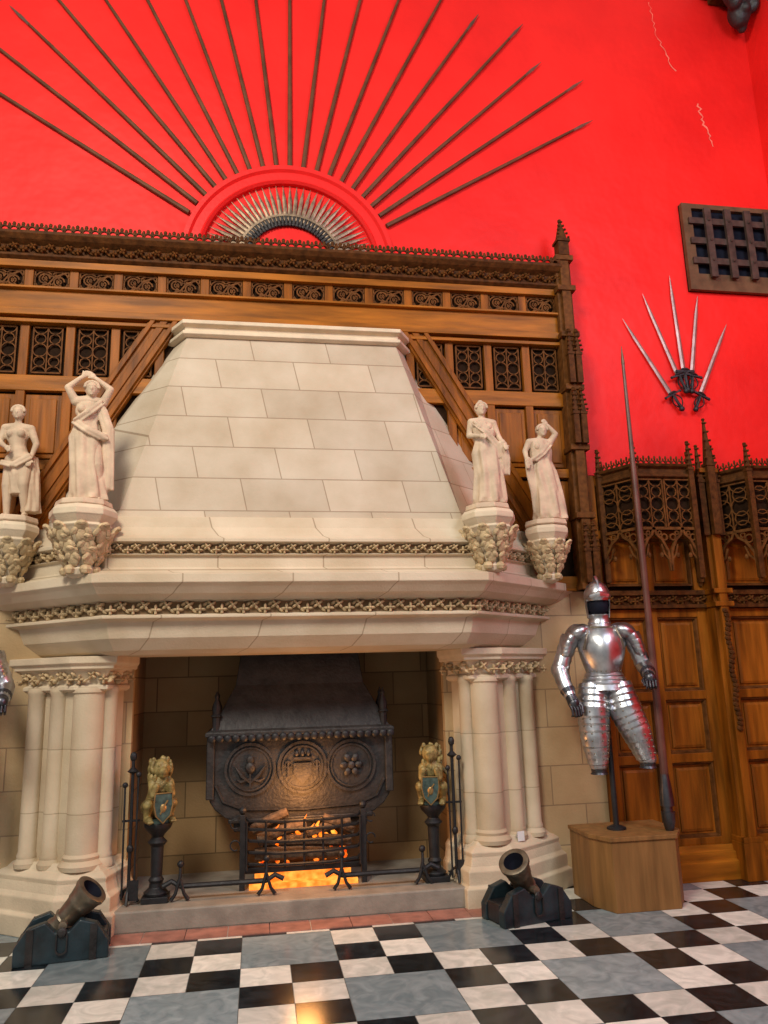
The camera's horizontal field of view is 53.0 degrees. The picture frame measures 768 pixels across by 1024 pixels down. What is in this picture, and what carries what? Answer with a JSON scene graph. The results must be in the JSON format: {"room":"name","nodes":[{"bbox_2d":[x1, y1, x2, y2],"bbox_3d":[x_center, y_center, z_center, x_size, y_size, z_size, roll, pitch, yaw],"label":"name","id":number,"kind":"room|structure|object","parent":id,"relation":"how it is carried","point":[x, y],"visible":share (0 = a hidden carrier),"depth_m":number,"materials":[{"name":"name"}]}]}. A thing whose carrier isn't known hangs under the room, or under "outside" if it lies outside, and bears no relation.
{"room":"historic interior","nodes":[
{"label":"historic interior","id":0,"kind":"room"},
{"bbox_2d":[0,650,14,715],"bbox_3d":[-2.892,1.417,5.093,0.770,1.877,0.406,2,-13,-16],"label":"suit","id":1,"kind":"object","parent":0,"point":[7,685],"visible":1,"depth_m":5.27,"materials":[{"name":"silver metal"}]},
{"bbox_2d":[0,0,767,475],"bbox_3d":[-1.445,-1.700,6.757,11.300,9.500,0.258,0,-13,-9],"label":"wall","id":2,"kind":"structure","parent":0,"point":[666,90],"depth_m":7.33,"materials":[{"name":"red paint"}]},
{"bbox_2d":[0,92,190,213],"bbox_3d":[-2.774,-3.289,6.747,2.136,1.359,0.044,0,-13,-9],"label":"pike","id":3,"kind":"object","parent":2,"relation":"attached to","point":[146,185],"visible":1,"depth_m":6.74,"materials":[{"name":"wood"}]},
{"bbox_2d":[0,48,198,204],"bbox_3d":[-2.718,-3.561,6.818,2.147,1.724,0.044,0,-13,-9],"label":"pike","id":4,"kind":"object","parent":2,"relation":"attached to","point":[155,170],"visible":0.95,"depth_m":6.80,"materials":[{"name":"wood"}]},
{"bbox_2d":[9,5,206,195],"bbox_3d":[-2.466,-3.681,6.880,1.789,1.794,0.044,1,-13,-9],"label":"pike","id":5,"kind":"object","parent":2,"relation":"attached to","point":[167,157],"visible":0.99,"depth_m":6.86,"materials":[{"name":"wood"}]},
{"bbox_2d":[58,0,216,187],"bbox_3d":[-2.351,-3.930,6.961,1.718,2.152,0.044,0,-13,-9],"label":"pike","id":6,"kind":"object","parent":2,"relation":"attached to","point":[199,167],"visible":0.98,"depth_m":6.92,"materials":[{"name":"wood"}]},
{"bbox_2d":[105,0,226,179],"bbox_3d":[-2.078,-3.990,7.019,1.353,2.140,0.044,0,-13,-9],"label":"pike","id":7,"kind":"object","parent":2,"relation":"attached to","point":[214,162],"visible":0.98,"depth_m":6.97,"materials":[{"name":"wood"}]},
{"bbox_2d":[146,0,238,173],"bbox_3d":[-1.908,-4.207,7.096,1.204,2.471,0.044,0,-13,-9],"label":"pike","id":8,"kind":"object","parent":2,"relation":"attached to","point":[227,154],"visible":1,"depth_m":7.02,"materials":[{"name":"wood"}]},
{"bbox_2d":[184,0,251,169],"bbox_3d":[-1.625,-4.207,7.136,0.850,2.378,0.044,1,-13,-10],"label":"pike","id":9,"kind":"object","parent":2,"relation":"attached to","point":[238,139],"visible":1,"depth_m":7.06,"materials":[{"name":"wood"}]},
{"bbox_2d":[220,0,264,166],"bbox_3d":[-1.411,-4.378,7.217,0.629,2.667,0.044,0,-13,-9],"label":"pike","id":10,"kind":"object","parent":2,"relation":"attached to","point":[255,137],"visible":1,"depth_m":7.11,"materials":[{"name":"wood"}]},
{"bbox_2d":[254,0,278,164],"bbox_3d":[-1.135,-4.315,7.248,0.304,2.497,0.044,0,-13,-8],"label":"pike","id":11,"kind":"object","parent":2,"relation":"attached to","point":[269,110],"visible":1,"depth_m":7.15,"materials":[{"name":"wood"}]},
{"bbox_2d":[182,165,393,252],"bbox_3d":[-0.844,-2.681,6.912,1.900,0.950,0.066,0,-13,-9],"label":"arch","id":12,"kind":"object","parent":2,"relation":"attached to","point":[237,185],"visible":0.82,"depth_m":6.97,"materials":[{"name":"red paint"}]},
{"bbox_2d":[207,232,244,243],"bbox_3d":[-1.359,-2.384,6.773,0.388,0.142,0.034,0,-13,-9],"label":"sword","id":13,"kind":"object","parent":12,"relation":"attached to","point":[207,232],"visible":0.14,"depth_m":6.77,"materials":[{"name":"metal"}]},
{"bbox_2d":[212,227,252,243],"bbox_3d":[-1.343,-2.427,6.785,0.377,0.172,0.034,0,-13,-9],"label":"sword","id":14,"kind":"object","parent":12,"relation":"attached to","point":[220,231],"visible":0.34,"depth_m":6.78,"materials":[{"name":"metal"}]},
{"bbox_2d":[214,221,252,242],"bbox_3d":[-1.324,-2.469,6.798,0.363,0.201,0.034,0,-13,-9],"label":"sword","id":15,"kind":"object","parent":12,"relation":"attached to","point":[221,225],"visible":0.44,"depth_m":6.79,"materials":[{"name":"metal"}]},
{"bbox_2d":[218,216,256,239],"bbox_3d":[-1.302,-2.508,6.811,0.347,0.229,0.034,0,-13,-9],"label":"sword","id":16,"kind":"object","parent":12,"relation":"attached to","point":[240,230],"visible":0.78,"depth_m":6.80,"materials":[{"name":"metal"}]},
{"bbox_2d":[222,211,257,238],"bbox_3d":[-1.276,-2.546,6.823,0.328,0.255,0.034,0,-13,-9],"label":"sword","id":17,"kind":"object","parent":12,"relation":"attached to","point":[238,223],"visible":0.84,"depth_m":6.82,"materials":[{"name":"metal"}]},
{"bbox_2d":[226,206,260,236],"bbox_3d":[-1.248,-2.580,6.836,0.307,0.280,0.034,0,-13,-9],"label":"sword","id":18,"kind":"object","parent":12,"relation":"attached to","point":[241,219],"visible":1,"depth_m":6.83,"materials":[{"name":"metal"}]},
{"bbox_2d":[232,203,262,234],"bbox_3d":[-1.216,-2.613,6.848,0.284,0.304,0.034,0,-13,-9],"label":"sword","id":19,"kind":"object","parent":12,"relation":"attached to","point":[242,213],"visible":1,"depth_m":6.84,"materials":[{"name":"metal"}]},
{"bbox_2d":[238,200,265,232],"bbox_3d":[-1.182,-2.642,6.861,0.259,0.325,0.034,0,-13,-9],"label":"sword","id":20,"kind":"object","parent":12,"relation":"attached to","point":[249,213],"visible":1,"depth_m":6.85,"materials":[{"name":"metal"}]},
{"bbox_2d":[244,197,268,230],"bbox_3d":[-1.145,-2.669,6.873,0.233,0.344,0.034,0,-13,-9],"label":"sword","id":21,"kind":"object","parent":12,"relation":"attached to","point":[254,211],"visible":1,"depth_m":6.86,"materials":[{"name":"metal"}]},
{"bbox_2d":[249,193,271,229],"bbox_3d":[-1.106,-2.692,6.884,0.206,0.360,0.034,0,-13,-9],"label":"sword","id":22,"kind":"object","parent":12,"relation":"attached to","point":[261,213],"visible":1,"depth_m":6.88,"materials":[{"name":"metal"}]},
{"bbox_2d":[256,191,274,228],"bbox_3d":[-1.064,-2.712,6.896,0.177,0.375,0.034,0,-13,-9],"label":"sword","id":23,"kind":"object","parent":12,"relation":"attached to","point":[259,198],"visible":1,"depth_m":6.89,"materials":[{"name":"metal"}]},
{"bbox_2d":[262,189,277,227],"bbox_3d":[-1.022,-2.729,6.907,0.147,0.386,0.034,0,-13,-9],"label":"sword","id":24,"kind":"object","parent":12,"relation":"attached to","point":[265,197],"visible":1,"depth_m":6.89,"materials":[{"name":"metal"}]},
{"bbox_2d":[269,188,280,226],"bbox_3d":[-0.976,-2.743,6.913,0.115,0.396,0.034,2,-13,-15],"label":"sword","id":25,"kind":"object","parent":12,"relation":"attached to","point":[277,216],"visible":1,"depth_m":6.90,"materials":[{"name":"metal"}]},
{"bbox_2d":[276,188,284,226],"bbox_3d":[-0.931,-2.750,6.929,0.087,0.402,0.034,-1,-12,-2],"label":"sword","id":26,"kind":"object","parent":12,"relation":"attached to","point":[277,194],"visible":1,"depth_m":6.91,"materials":[{"name":"metal"}]},
{"bbox_2d":[282,188,288,226],"bbox_3d":[-0.883,-2.756,6.936,0.063,0.407,0.034,-1,-12,-1],"label":"sword","id":27,"kind":"object","parent":12,"relation":"attached to","point":[283,194],"visible":1,"depth_m":6.92,"materials":[{"name":"metal"}]},
{"bbox_2d":[287,188,292,226],"bbox_3d":[-0.845,-2.758,6.942,0.058,0.408,0.034,0,-13,-9],"label":"sword","id":28,"kind":"object","parent":12,"relation":"attached to","point":[289,196],"visible":1,"depth_m":6.93,"materials":[{"name":"metal"}]},
{"bbox_2d":[291,188,296,226],"bbox_3d":[-0.809,-2.756,6.947,0.056,0.407,0.034,0,-13,-9],"label":"sword","id":29,"kind":"object","parent":12,"relation":"attached to","point":[294,215],"visible":1,"depth_m":6.93,"materials":[{"name":"metal"}]},
{"bbox_2d":[295,189,303,227],"bbox_3d":[-0.764,-2.750,6.951,0.083,0.402,0.034,-1,-12,-2],"label":"sword","id":30,"kind":"object","parent":12,"relation":"attached to","point":[298,216],"visible":1,"depth_m":6.94,"materials":[{"name":"metal"}]},
{"bbox_2d":[298,190,310,228],"bbox_3d":[-0.719,-2.739,6.963,0.115,0.396,0.034,2,-13,-15],"label":"sword","id":31,"kind":"object","parent":12,"relation":"attached to","point":[302,221],"visible":1,"depth_m":6.95,"materials":[{"name":"metal"}]},
{"bbox_2d":[302,194,316,229],"bbox_3d":[-0.673,-2.726,6.963,0.147,0.386,0.034,0,-13,-9],"label":"sword","id":32,"kind":"object","parent":12,"relation":"attached to","point":[306,222],"visible":1,"depth_m":6.95,"materials":[{"name":"metal"}]},
{"bbox_2d":[305,195,323,230],"bbox_3d":[-0.630,-2.709,6.967,0.177,0.375,0.034,0,-13,-9],"label":"sword","id":33,"kind":"object","parent":12,"relation":"attached to","point":[314,213],"visible":1,"depth_m":6.95,"materials":[{"name":"metal"}]},
{"bbox_2d":[308,199,329,232],"bbox_3d":[-0.587,-2.688,6.969,0.206,0.360,0.034,0,-13,-9],"label":"sword","id":34,"kind":"object","parent":12,"relation":"attached to","point":[320,213],"visible":1,"depth_m":6.96,"materials":[{"name":"metal"}]},
{"bbox_2d":[311,202,335,233],"bbox_3d":[-0.547,-2.664,6.970,0.233,0.344,0.034,0,-13,-9],"label":"sword","id":35,"kind":"object","parent":12,"relation":"attached to","point":[325,215],"visible":1,"depth_m":6.96,"materials":[{"name":"metal"}]},
{"bbox_2d":[314,207,340,235],"bbox_3d":[-0.508,-2.637,6.971,0.259,0.325,0.034,0,-13,-9],"label":"sword","id":36,"kind":"object","parent":12,"relation":"attached to","point":[329,219],"visible":1,"depth_m":6.96,"materials":[{"name":"metal"}]},
{"bbox_2d":[316,210,346,237],"bbox_3d":[-0.472,-2.607,6.970,0.284,0.304,0.034,0,-13,-9],"label":"sword","id":37,"kind":"object","parent":12,"relation":"attached to","point":[335,220],"visible":1,"depth_m":6.96,"materials":[{"name":"metal"}]},
{"bbox_2d":[319,215,351,240],"bbox_3d":[-0.439,-2.574,6.968,0.307,0.280,0.034,0,-13,-9],"label":"sword","id":38,"kind":"object","parent":12,"relation":"attached to","point":[339,224],"visible":1,"depth_m":6.95,"materials":[{"name":"metal"}]},
{"bbox_2d":[321,220,355,242],"bbox_3d":[-0.408,-2.539,6.965,0.328,0.255,0.034,0,-13,-9],"label":"sword","id":39,"kind":"object","parent":12,"relation":"attached to","point":[338,231],"visible":0.88,"depth_m":6.95,"materials":[{"name":"metal"}]},
{"bbox_2d":[326,225,360,244],"bbox_3d":[-0.380,-2.501,6.961,0.347,0.229,0.034,0,-13,-9],"label":"sword","id":40,"kind":"object","parent":12,"relation":"attached to","point":[335,238],"visible":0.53,"depth_m":6.95,"materials":[{"name":"metal"}]},
{"bbox_2d":[325,231,363,248],"bbox_3d":[-0.356,-2.461,6.956,0.363,0.201,0.034,0,-13,-9],"label":"sword","id":41,"kind":"object","parent":12,"relation":"attached to","point":[352,235],"visible":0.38,"depth_m":6.96,"materials":[{"name":"metal"}]},
{"bbox_2d":[330,237,365,248],"bbox_3d":[-0.335,-2.419,6.950,0.377,0.172,0.034,0,-13,-9],"label":"sword","id":42,"kind":"object","parent":12,"relation":"attached to","point":[359,239],"visible":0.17,"depth_m":6.96,"materials":[{"name":"metal"}]},
{"bbox_2d":[338,243,368,249],"bbox_3d":[-0.317,-2.376,6.944,0.388,0.142,0.034,0,-13,-9],"label":"sword","id":43,"kind":"object","parent":12,"relation":"attached to","point":[365,243],"visible":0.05,"depth_m":6.95,"materials":[{"name":"metal"}]},
{"bbox_2d":[287,0,291,165],"bbox_3d":[-0.895,-4.436,7.312,0.041,2.730,0.041,-4,-13,13],"label":"pike","id":44,"kind":"object","parent":2,"relation":"attached to","point":[289,159],"visible":1,"depth_m":7.20,"materials":[{"name":"wood"}]},
{"bbox_2d":[0,219,601,591],"bbox_3d":[-0.742,-1.041,6.430,5.037,3.434,0.317,0,-13,-9],"label":"panelling","id":45,"kind":"object","parent":2,"relation":"attached to","point":[502,334],"visible":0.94,"depth_m":6.58,"materials":[{"name":"brown wood"}]},
{"bbox_2d":[301,0,325,167],"bbox_3d":[-0.647,-4.312,7.322,0.305,2.497,0.044,0,-13,-8],"label":"pike","id":46,"kind":"object","parent":2,"relation":"attached to","point":[311,102],"visible":1,"depth_m":7.22,"materials":[{"name":"wood"}]},
{"bbox_2d":[314,0,361,170],"bbox_3d":[-0.374,-4.371,7.380,0.631,2.667,0.044,0,-13,-9],"label":"pike","id":47,"kind":"object","parent":2,"relation":"attached to","point":[323,143],"visible":1,"depth_m":7.26,"materials":[{"name":"wood"}]},
{"bbox_2d":[327,0,399,175],"bbox_3d":[-0.150,-4.194,7.377,0.851,2.377,0.044,0,-13,-9],"label":"pike","id":48,"kind":"object","parent":2,"relation":"attached to","point":[338,152],"visible":1,"depth_m":7.29,"materials":[{"name":"wood"}]},
{"bbox_2d":[340,0,441,182],"bbox_3d":[0.132,-4.192,7.423,1.206,2.470,0.044,0,-13,-9],"label":"pike","id":49,"kind":"object","parent":2,"relation":"attached to","point":[359,148],"visible":1,"depth_m":7.33,"materials":[{"name":"wood"}]},
{"bbox_2d":[351,14,478,189],"bbox_3d":[0.314,-3.971,7.404,1.355,2.139,0.044,0,-13,-9],"label":"pike","id":50,"kind":"object","parent":2,"relation":"attached to","point":[376,155],"visible":1,"depth_m":7.33,"materials":[{"name":"wood"}]},
{"bbox_2d":[361,24,522,197],"bbox_3d":[0.591,-3.907,7.435,1.720,2.150,0.044,0,-13,-9],"label":"pike","id":51,"kind":"object","parent":2,"relation":"attached to","point":[383,174],"visible":0.99,"depth_m":7.35,"materials":[{"name":"wood"}]},
{"bbox_2d":[370,62,540,207],"bbox_3d":[0.719,-3.653,7.406,1.791,1.793,0.044,1,-13,-9],"label":"pike","id":52,"kind":"object","parent":2,"relation":"attached to","point":[373,204],"visible":0.99,"depth_m":7.32,"materials":[{"name":"wood"}]},
{"bbox_2d":[378,80,582,217],"bbox_3d":[0.978,-3.531,7.414,2.148,1.723,0.044,0,-13,-9],"label":"pike","id":53,"kind":"object","parent":2,"relation":"attached to","point":[402,200],"visible":0.99,"depth_m":7.33,"materials":[{"name":"wood"}]},
{"bbox_2d":[385,120,592,227],"bbox_3d":[1.049,-3.259,7.365,2.137,1.358,0.044,0,-13,-9],"label":"pike","id":54,"kind":"object","parent":2,"relation":"attached to","point":[389,224],"visible":1,"depth_m":7.29,"materials":[{"name":"wood"}]},
{"bbox_2d":[623,320,684,410],"bbox_3d":[2.510,-1.375,7.170,0.509,0.916,0.058,0,-12,-6],"label":"sword","id":55,"kind":"object","parent":2,"relation":"attached to","point":[670,393],"visible":1,"depth_m":7.16,"materials":[{"name":"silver metal"}]},
{"bbox_2d":[643,295,688,393],"bbox_3d":[2.659,-1.592,7.239,0.363,1.009,0.058,-1,-12,-5],"label":"sword","id":56,"kind":"object","parent":2,"relation":"attached to","point":[679,374],"visible":1,"depth_m":7.23,"materials":[{"name":"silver metal"}]},
{"bbox_2d":[669,276,694,392],"bbox_3d":[2.792,-1.697,7.281,0.198,1.212,0.064,-1,-12,-10],"label":"sword","id":57,"kind":"object","parent":2,"relation":"attached to","point":[683,369],"visible":1,"depth_m":7.27,"materials":[{"name":"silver metal"}]},
{"bbox_2d":[687,296,702,393],"bbox_3d":[2.916,-1.594,7.284,0.269,1.019,0.058,2,-13,-15],"label":"sword","id":58,"kind":"object","parent":2,"relation":"attached to","point":[693,375],"visible":1,"depth_m":7.26,"materials":[{"name":"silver metal"}]},
{"bbox_2d":[693,324,726,411],"bbox_3d":[3.083,-1.369,7.268,0.478,0.915,0.058,1,-13,-13],"label":"sword","id":59,"kind":"object","parent":2,"relation":"attached to","point":[701,394],"visible":1,"depth_m":7.23,"materials":[{"name":"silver metal"}]},
{"bbox_2d":[678,203,767,295],"bbox_3d":[3.440,-2.594,7.573,1.010,0.930,0.125,0,-13,-9],"label":"grille","id":60,"kind":"object","parent":2,"relation":"in","point":[725,248],"visible":1,"depth_m":7.55,"materials":[{"name":"brown wood"}]},
{"bbox_2d":[707,0,758,33],"bbox_3d":[3.652,-5.375,8.067,0.495,0.654,0.425,0,-13,-9],"label":"corbel","id":61,"kind":"object","parent":2,"relation":"attached to","point":[739,12],"visible":1,"depth_m":7.99,"materials":[{"name":"stone"}]},
{"bbox_2d":[0,879,767,1023],"bbox_3d":[-0.067,2.133,2.230,9.620,0.003,7.240,0,-13,-9],"label":"floor","id":62,"kind":"structure","parent":0,"point":[705,961],"depth_m":4.32,"materials":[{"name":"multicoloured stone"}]},
{"bbox_2d":[11,876,110,967],"bbox_3d":[-1.992,2.523,4.814,0.540,0.450,0.339,2,-13,-16],"label":"cannon","id":63,"kind":"object","parent":62,"relation":"on","point":[78,931],"visible":1,"depth_m":4.69,"materials":[{"name":"teal paint"}]},
{"bbox_2d":[109,908,481,945],"bbox_3d":[-0.497,2.797,5.215,2.745,0.006,0.215,0,-13,-9],"label":"trim","id":64,"kind":"structure","parent":62,"relation":"on","point":[432,915],"depth_m":5.18,"materials":[{"name":"tile"}]},
{"bbox_2d":[0,319,609,936],"bbox_3d":[-0.784,0.669,6.014,5.213,4.520,1.653,0,-13,-9],"label":"fireplace","id":65,"kind":"object","parent":62,"relation":"on","point":[279,488],"depth_m":5.76,"materials":[{"name":"stone"}]},
{"bbox_2d":[0,404,41,524],"bbox_3d":[-2.754,-0.360,5.772,0.342,0.931,0.342,-4,-13,13],"label":"statue","id":66,"kind":"object","parent":65,"relation":"on","point":[21,471],"visible":1,"depth_m":5.72,"materials":[{"name":"stone"}]},
{"bbox_2d":[0,453,41,514],"bbox_3d":[-2.710,-0.214,5.734,0.309,0.441,0.187,0,-13,-9],"label":"drapery","id":67,"kind":"object","parent":66,"relation":"hanging from","point":[21,471],"depth_m":5.69,"materials":[{"name":"stone"}]},
{"bbox_2d":[54,371,114,508],"bbox_3d":[-2.107,-0.516,5.478,0.357,1.015,0.357,9,-16,-39],"label":"statue","id":68,"kind":"object","parent":65,"relation":"on","point":[91,449],"visible":1,"depth_m":5.41,"materials":[{"name":"stone"}]},
{"bbox_2d":[68,400,114,501],"bbox_3d":[-2.071,-0.439,5.469,0.318,0.740,0.220,2,-13,-18],"label":"drapery","id":69,"kind":"object","parent":68,"relation":"hanging from","point":[91,449],"depth_m":5.40,"materials":[{"name":"stone"}]},
{"bbox_2d":[119,752,141,905],"bbox_3d":[-1.786,2.214,5.419,0.145,1.008,0.122,0,-13,-9],"label":"stand","id":70,"kind":"object","parent":65,"relation":"on","point":[131,890],"visible":0.99,"depth_m":5.39,"materials":[{"name":"black metal"}]},
{"bbox_2d":[140,822,171,904],"bbox_3d":[-1.611,2.475,5.459,0.199,0.520,0.199,0,-13,-9],"label":"pedestal","id":71,"kind":"object","parent":65,"relation":"on","point":[155,894],"visible":0.91,"depth_m":5.42,"materials":[{"name":"black metal"}]},
{"bbox_2d":[140,755,176,824],"bbox_3d":[-1.620,2.002,5.566,0.255,0.453,0.293,5,-14,-29],"label":"statuette","id":72,"kind":"object","parent":71,"relation":"on","point":[160,803],"visible":1,"depth_m":5.47,"materials":[{"name":"gold metal"}]},
{"bbox_2d":[161,855,284,901],"bbox_3d":[-1.135,2.591,5.455,0.856,0.263,0.059,0,-13,-9],"label":"andiron","id":73,"kind":"object","parent":65,"relation":"on","point":[178,884],"visible":1,"depth_m":5.44,"materials":[{"name":"black metal"}]},
{"bbox_2d":[48,337,512,527],"bbox_3d":[-0.724,-0.650,6.198,4.040,1.570,0.590,0,-13,-9],"label":"hood","id":74,"kind":"object","parent":65,"relation":"attached to","point":[270,427],"depth_m":6.04,"materials":[{"name":"beige stone"}]},
{"bbox_2d":[205,653,393,831],"bbox_3d":[-0.688,1.649,6.268,1.460,1.670,0.591,0,-13,-9],"label":"fireback","id":75,"kind":"object","parent":65,"relation":"attached to","point":[326,762],"visible":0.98,"depth_m":6.01,"materials":[{"name":"black metal"}]},
{"bbox_2d":[205,653,393,742],"bbox_3d":[-0.696,1.329,6.339,1.460,1.015,0.591,0,-13,-9],"label":"hood","id":76,"kind":"object","parent":75,"relation":"attached to","point":[308,698],"depth_m":6.10,"materials":[{"name":"black metal"}]},
{"bbox_2d":[250,808,354,863],"bbox_3d":[-0.611,2.438,5.806,0.792,0.413,0.143,0,-13,-9],"label":"firewood","id":77,"kind":"object","parent":65,"relation":"in","point":[278,815],"visible":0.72,"depth_m":5.76,"materials":[{"name":"brown wood"}]},
{"bbox_2d":[249,867,357,890],"bbox_3d":[-0.599,2.724,5.736,0.800,0.093,0.140,0,-13,-9],"label":"tray","id":78,"kind":"object","parent":65,"relation":"on","point":[300,876],"depth_m":5.72,"materials":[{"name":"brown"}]},
{"bbox_2d":[324,845,439,889],"bbox_3d":[-0.010,2.599,5.639,0.856,0.263,0.059,0,-13,-9],"label":"andiron","id":79,"kind":"object","parent":65,"relation":"on","point":[423,868],"visible":1,"depth_m":5.62,"materials":[{"name":"black metal"}]},
{"bbox_2d":[420,804,449,883],"bbox_3d":[0.378,2.487,5.816,0.200,0.540,0.200,0,-13,-9],"label":"pedestal","id":80,"kind":"object","parent":65,"relation":"on","point":[433,821],"visible":0.84,"depth_m":5.78,"materials":[{"name":"black metal"}]},
{"bbox_2d":[415,742,449,805],"bbox_3d":[0.369,2.006,5.922,0.255,0.451,0.293,-3,-13,8],"label":"statuette","id":81,"kind":"object","parent":80,"relation":"on","point":[431,786],"visible":0.97,"depth_m":5.83,"materials":[{"name":"gold metal"}]},
{"bbox_2d":[445,737,464,882],"bbox_3d":[0.528,2.216,5.770,0.145,1.028,0.122,0,-13,-9],"label":"stand","id":82,"kind":"object","parent":65,"relation":"on","point":[458,863],"visible":0.97,"depth_m":5.75,"materials":[{"name":"black metal"}]},
{"bbox_2d":[465,400,509,511],"bbox_3d":[0.777,-0.436,5.936,0.328,0.898,0.328,6,-15,-31],"label":"statue","id":83,"kind":"object","parent":65,"relation":"on","point":[490,454],"visible":1,"depth_m":5.86,"materials":[{"name":"stone"}]},
{"bbox_2d":[471,420,509,503],"bbox_3d":[0.813,-0.379,5.918,0.303,0.659,0.216,0,-13,-9],"label":"drapery","id":84,"kind":"object","parent":83,"relation":"hanging from","point":[490,454],"depth_m":5.85,"materials":[{"name":"stone"}]},
{"bbox_2d":[516,831,524,841],"bbox_3d":[1.023,2.442,5.808,0.066,0.069,0.041,5,-14,-27],"label":"sign card","id":85,"kind":"object","parent":65,"relation":"on","point":[520,834],"visible":1,"depth_m":5.79,"materials":[{"name":"white paper"}]},
{"bbox_2d":[522,419,567,528],"bbox_3d":[1.329,-0.325,6.435,0.350,0.926,0.335,-4,-13,13],"label":"statue","id":86,"kind":"object","parent":65,"relation":"on","point":[547,495],"visible":0.99,"depth_m":6.34,"materials":[{"name":"stone"}]},
{"bbox_2d":[525,440,567,520],"bbox_3d":[1.338,-0.264,6.415,0.366,0.679,0.220,0,-13,-9],"label":"drapery","id":87,"kind":"object","parent":86,"relation":"hanging from","point":[547,495],"depth_m":6.34,"materials":[{"name":"stone"}]},
{"bbox_2d":[481,848,571,928],"bbox_3d":[0.971,2.543,5.292,0.540,0.455,0.352,4,-14,-23],"label":"cannon","id":88,"kind":"object","parent":62,"relation":"on","point":[527,900],"visible":1,"depth_m":5.17,"materials":[{"name":"teal paint"}]},
{"bbox_2d":[568,820,683,913],"bbox_3d":[1.806,2.576,5.631,0.704,0.490,0.572,0,-13,-9],"label":"pedestal","id":89,"kind":"object","parent":62,"relation":"on","point":[637,868],"visible":0.97,"depth_m":5.40,"materials":[{"name":"brown wood"}]},
{"bbox_2d":[551,576,657,830],"bbox_3d":[1.666,1.408,5.815,0.770,1.877,0.406,-5,-13,16],"label":"suit","id":90,"kind":"object","parent":89,"relation":"on","point":[604,692],"visible":1,"depth_m":5.76,"materials":[{"name":"silver metal"}]},
{"bbox_2d":[621,346,675,830],"bbox_3d":[2.019,0.465,5.980,0.100,3.770,0.100,0,-13,-9],"label":"lance","id":91,"kind":"object","parent":89,"relation":"on","point":[666,794],"visible":1,"depth_m":5.84,"materials":[{"name":"wood"}]},
{"bbox_2d":[588,418,767,883],"bbox_3d":[2.941,1.053,6.543,2.341,3.794,0.366,0,-13,-9],"label":"panelling","id":92,"kind":"object","parent":62,"relation":"on","point":[711,639],"visible":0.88,"depth_m":6.44,"materials":[{"name":"brown wood"}]},
{"bbox_2d":[594,441,705,587],"bbox_3d":[2.321,0.017,6.540,0.934,1.219,0.368,0,-13,-9],"label":"canopy","id":93,"kind":"object","parent":92,"relation":"attached to","point":[667,491],"visible":0.92,"depth_m":6.46,"materials":[{"name":"brown wood"}]},
{"bbox_2d":[715,442,767,582],"bbox_3d":[3.446,0.026,6.723,1.114,1.219,0.368,0,-13,-9],"label":"canopy","id":94,"kind":"object","parent":92,"relation":"attached to","point":[743,489],"visible":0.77,"depth_m":6.61,"materials":[{"name":"brown wood"}]},
{"bbox_2d":[744,0,767,186],"bbox_3d":[4.638,-2.466,4.045,0.180,9.500,7.250,0,-13,-9],"label":"wall","id":95,"kind":"structure","parent":0,"point":[756,33],"depth_m":8.01,"materials":[{"name":"red paint"}]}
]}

